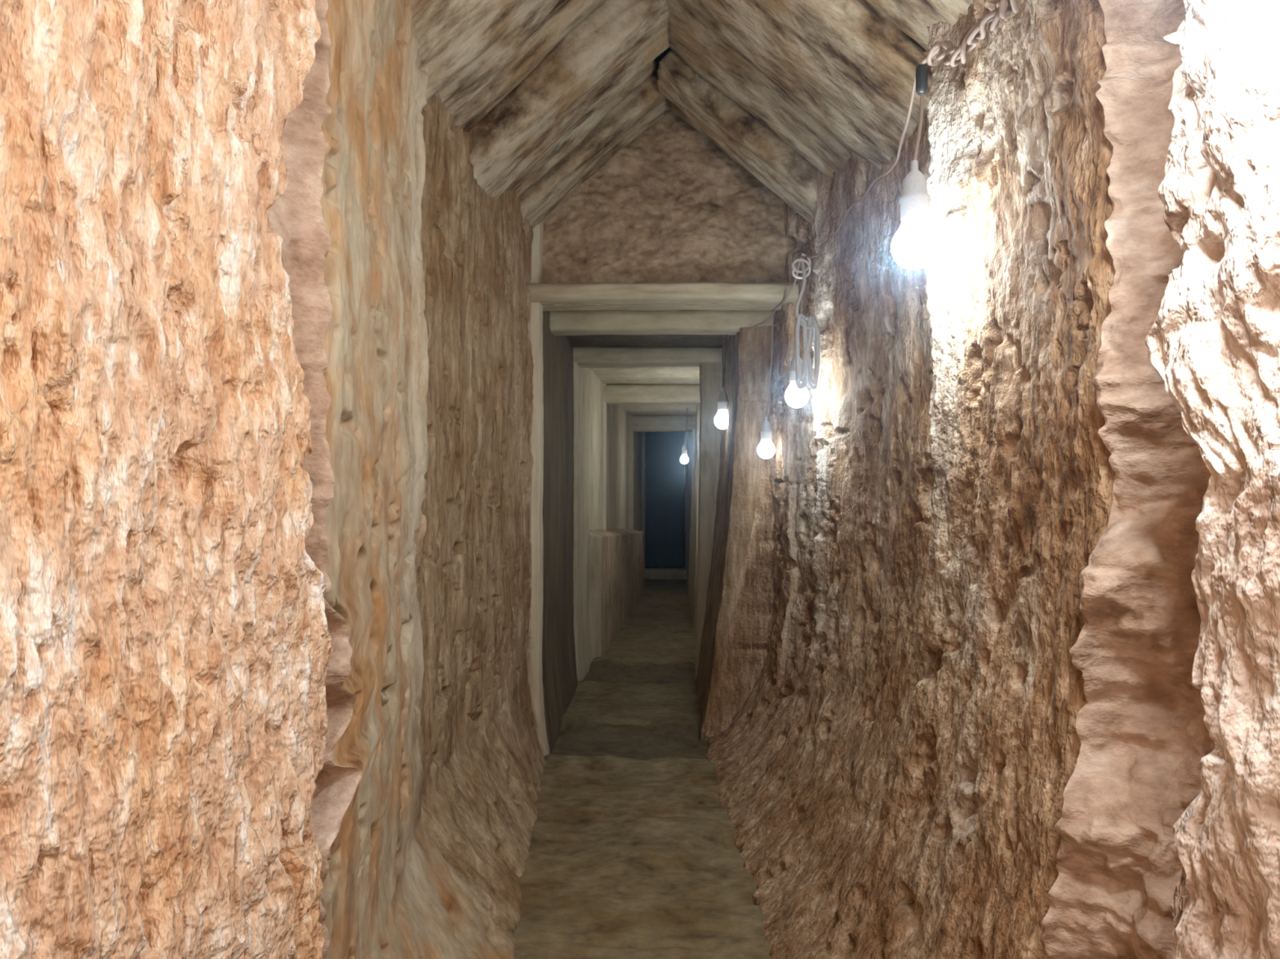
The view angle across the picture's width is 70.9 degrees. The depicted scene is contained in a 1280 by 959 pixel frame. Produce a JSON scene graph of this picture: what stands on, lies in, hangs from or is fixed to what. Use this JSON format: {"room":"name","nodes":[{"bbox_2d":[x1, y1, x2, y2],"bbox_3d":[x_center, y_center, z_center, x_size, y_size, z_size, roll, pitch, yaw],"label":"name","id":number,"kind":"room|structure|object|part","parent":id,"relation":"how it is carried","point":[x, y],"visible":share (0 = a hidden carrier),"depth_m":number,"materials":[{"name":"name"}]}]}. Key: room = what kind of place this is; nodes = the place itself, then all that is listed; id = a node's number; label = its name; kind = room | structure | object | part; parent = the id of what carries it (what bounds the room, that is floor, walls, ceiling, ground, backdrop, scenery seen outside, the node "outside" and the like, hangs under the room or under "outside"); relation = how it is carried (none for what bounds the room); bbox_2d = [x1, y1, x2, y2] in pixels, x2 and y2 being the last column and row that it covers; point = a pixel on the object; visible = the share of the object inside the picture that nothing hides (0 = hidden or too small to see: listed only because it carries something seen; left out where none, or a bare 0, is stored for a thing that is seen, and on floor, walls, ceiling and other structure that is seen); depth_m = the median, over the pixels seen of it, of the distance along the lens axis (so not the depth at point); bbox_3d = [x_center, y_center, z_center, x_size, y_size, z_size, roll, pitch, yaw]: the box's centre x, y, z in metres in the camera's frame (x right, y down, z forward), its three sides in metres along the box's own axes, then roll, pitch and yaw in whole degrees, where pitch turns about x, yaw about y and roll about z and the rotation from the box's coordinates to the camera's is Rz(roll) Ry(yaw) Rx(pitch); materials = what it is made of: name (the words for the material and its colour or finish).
{"room":"mine tunnel","nodes":[
{"label":"mine tunnel","id":0,"kind":"room"},
{"bbox_2d":[0,0,644,958],"bbox_3d":[-0.444,-0.048,6.322,0.587,3.300,17.806,0,-1,2],"label":"wall","id":1,"kind":"structure","parent":0,"point":[319,535],"depth_m":1.23,"materials":[{"name":"stone"}]},
{"bbox_2d":[513,578,773,958],"bbox_3d":[0.281,1.575,6.277,2.050,0.096,17.800,0,-1,2],"label":"floor","id":2,"kind":"structure","parent":0,"point":[633,854],"depth_m":3.91,"materials":[{"name":"stone"}]},
{"bbox_2d":[641,431,688,579],"bbox_3d":[0.383,0.354,14.992,1.370,2.674,0.321,0,-1,2],"label":"wall","id":3,"kind":"structure","parent":0,"point":[650,573],"depth_m":14.85,"materials":[{"name":"grey stone"}]},
{"bbox_2d":[645,431,684,567],"bbox_3d":[0.422,0.321,15.032,0.640,2.280,0.080,0,-1,2],"label":"door","id":4,"kind":"structure","parent":3,"relation":"in","point":[664,471],"depth_m":15.03,"materials":[{"name":"paint"}]},
{"bbox_2d":[542,98,795,305],"bbox_3d":[0.140,-1.598,5.051,1.950,1.230,0.073,0,-1,2],"label":"wall","id":5,"kind":"structure","parent":0,"point":[670,206],"depth_m":5.05,"materials":[{"name":"stone"}]},
{"bbox_2d":[410,0,973,415],"bbox_3d":[0.170,-1.645,6.266,2.627,1.251,17.902,0,-1,2],"label":"ceiling","id":6,"kind":"structure","parent":0,"point":[548,91],"depth_m":3.77,"materials":[{"name":"stone"}]},
{"bbox_2d":[573,346,722,368],"bbox_3d":[0.129,-0.957,7.011,1.400,0.149,0.280,0,-1,2],"label":"stone lintel","id":7,"kind":"object","parent":6,"relation":"attached to","point":[584,357],"visible":0.81,"depth_m":6.89,"materials":[{"name":"stone"}]},
{"bbox_2d":[603,383,700,404],"bbox_3d":[0.178,-0.893,9.427,1.260,0.212,0.269,0,-1,2],"label":"stone lintel","id":8,"kind":"object","parent":6,"relation":"attached to","point":[613,394],"visible":0.79,"depth_m":9.31,"materials":[{"name":"stone"}]},
{"bbox_2d":[550,310,772,335],"bbox_3d":[0.133,-0.986,5.612,1.540,0.152,0.231,0,-1,2],"label":"stone lintel","id":9,"kind":"object","parent":6,"relation":"attached to","point":[580,322],"visible":0.71,"depth_m":5.51,"materials":[{"name":"stone"}]},
{"bbox_2d":[628,414,695,431],"bbox_3d":[0.315,-0.831,13.306,1.240,0.246,0.307,0,-1,2],"label":"stone lintel","id":10,"kind":"object","parent":6,"relation":"attached to","point":[674,423],"visible":0.8,"depth_m":13.16,"materials":[{"name":"stone"}]},
{"bbox_2d":[526,282,799,311],"bbox_3d":[0.126,-1.035,5.095,1.640,0.117,0.372,0,-1,2],"label":"stone lintel","id":11,"kind":"object","parent":6,"relation":"attached to","point":[741,295],"visible":0.88,"depth_m":4.94,"materials":[{"name":"stone"}]},
{"bbox_2d":[680,408,688,464],"bbox_3d":[0.593,-0.579,11.994,0.120,0.750,0.120,0,-1,2],"label":"hanging light bulb","id":12,"kind":"object","parent":6,"relation":"hanging from","point":[684,460],"visible":1,"depth_m":11.96,"materials":[{"name":"white glass"}]},
{"bbox_2d":[681,443,687,454],"bbox_3d":[0.593,-0.411,11.992,0.079,0.156,0.079,0,-1,2],"label":"socket","id":13,"kind":"object","parent":12,"relation":"attached to","point":[684,451],"depth_m":11.96,"materials":[{"name":"white plastic"}]},
{"bbox_3d":[0.593,-0.270,11.991,0.120,0.132,0.120,0,-1,2],"label":"glass","id":14,"kind":"part","parent":12,"relation":"part of","materials":[{"name":"white glass"}]},
{"bbox_3d":[0.613,-0.717,11.995,0.050,0.475,0.010,0,-1,2],"label":"cord","id":15,"kind":"part","parent":12,"relation":"part of","materials":[{"name":"grey plastic"}]},
{"bbox_2d":[722,0,1019,389],"bbox_3d":[0.711,-0.928,2.401,0.300,0.989,7.828,0,-1,0],"label":"cable","id":16,"kind":"object","parent":6,"relation":"hanging from","point":[809,324],"visible":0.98,"depth_m":3.11,"materials":[{"name":"grey plastic"}]},
{"bbox_2d":[714,334,728,429],"bbox_3d":[0.581,-0.690,6.293,0.125,0.678,0.125,0,-1,2],"label":"hanging light bulb","id":17,"kind":"object","parent":16,"relation":"hanging from","point":[721,419],"visible":0.91,"depth_m":6.26,"materials":[{"name":"white glass"}]},
{"bbox_3d":[0.581,-0.420,6.290,0.125,0.138,0.125,0,-1,2],"label":"glass","id":18,"kind":"part","parent":17,"relation":"part of","materials":[{"name":"white glass"}]},
{"bbox_2d":[716,386,728,409],"bbox_3d":[0.581,-0.567,6.291,0.082,0.162,0.082,0,-1,2],"label":"socket","id":19,"kind":"object","parent":17,"relation":"attached to","point":[722,402],"depth_m":6.26,"materials":[{"name":"white plastic"}]},
{"bbox_3d":[0.588,-0.834,6.303,0.020,0.391,0.030,0,-1,16],"label":"cord","id":20,"kind":"part","parent":17,"relation":"part of","materials":[{"name":"grey plastic"}]},
{"bbox_2d":[756,315,775,458],"bbox_3d":[0.731,-0.540,5.205,0.105,0.843,0.105,0,-1,2],"label":"hanging light bulb","id":21,"kind":"object","parent":16,"relation":"hanging from","point":[766,449],"visible":1,"depth_m":5.18,"materials":[{"name":"white glass"}]},
{"bbox_2d":[760,416,772,439],"bbox_3d":[0.731,-0.300,5.203,0.069,0.136,0.069,0,-1,2],"label":"socket","id":22,"kind":"object","parent":21,"relation":"attached to","point":[766,432],"depth_m":5.18,"materials":[{"name":"white plastic"}]},
{"bbox_3d":[0.731,-0.176,5.201,0.105,0.116,0.105,0,-1,2],"label":"glass","id":23,"kind":"part","parent":21,"relation":"part of","materials":[{"name":"white glass"}]},
{"bbox_3d":[0.750,-0.660,5.206,0.050,0.602,0.010,0,-1,2],"label":"cord","id":24,"kind":"part","parent":21,"relation":"part of","materials":[{"name":"grey plastic"}]},
{"bbox_2d":[784,255,808,408],"bbox_3d":[0.745,-0.706,4.266,0.115,0.733,0.115,0,-1,2],"label":"hanging light bulb","id":25,"kind":"object","parent":16,"relation":"hanging from","point":[795,397],"visible":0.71,"depth_m":4.23,"materials":[{"name":"white glass"}]},
{"bbox_2d":[788,357,802,382],"bbox_3d":[0.745,-0.537,4.264,0.076,0.150,0.076,0,-1,2],"label":"socket","id":26,"kind":"object","parent":25,"relation":"attached to","point":[792,371],"depth_m":4.24,"materials":[{"name":"white plastic"}]},
{"bbox_3d":[0.745,-0.402,4.263,0.115,0.126,0.115,0,-1,2],"label":"glass","id":27,"kind":"part","parent":25,"relation":"part of","materials":[{"name":"white glass"}]},
{"bbox_3d":[0.761,-0.837,4.275,0.046,0.469,0.015,0,-1,-32],"label":"cord","id":28,"kind":"part","parent":25,"relation":"part of","materials":[{"name":"grey plastic"}]},
{"bbox_2d":[890,57,938,270],"bbox_3d":[0.745,-0.861,2.437,0.125,0.583,0.125,0,-1,2],"label":"hanging light bulb","id":29,"kind":"object","parent":16,"relation":"hanging from","point":[914,246],"visible":1,"depth_m":2.40,"materials":[{"name":"white glass"}]},
{"bbox_2d":[898,160,930,221],"bbox_3d":[0.745,-0.785,2.436,0.082,0.162,0.082,0,-1,2],"label":"socket","id":30,"kind":"object","parent":29,"relation":"attached to","point":[914,200],"depth_m":2.41,"materials":[{"name":"white plastic"}]},
{"bbox_3d":[0.745,-0.639,2.434,0.125,0.138,0.125,0,-1,2],"label":"glass","id":31,"kind":"part","parent":29,"relation":"part of","materials":[{"name":"white glass"}]},
{"bbox_3d":[0.759,-1.005,2.446,0.042,0.296,0.016,0,-1,-37],"label":"cord","id":32,"kind":"part","parent":29,"relation":"part of","materials":[{"name":"grey plastic"}]},
{"bbox_2d":[686,0,1279,958],"bbox_3d":[0.813,-0.049,6.280,0.832,3.300,17.805,0,-1,2],"label":"wall","id":33,"kind":"structure","parent":0,"point":[987,637],"depth_m":1.94,"materials":[{"name":"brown stone"}]}
]}

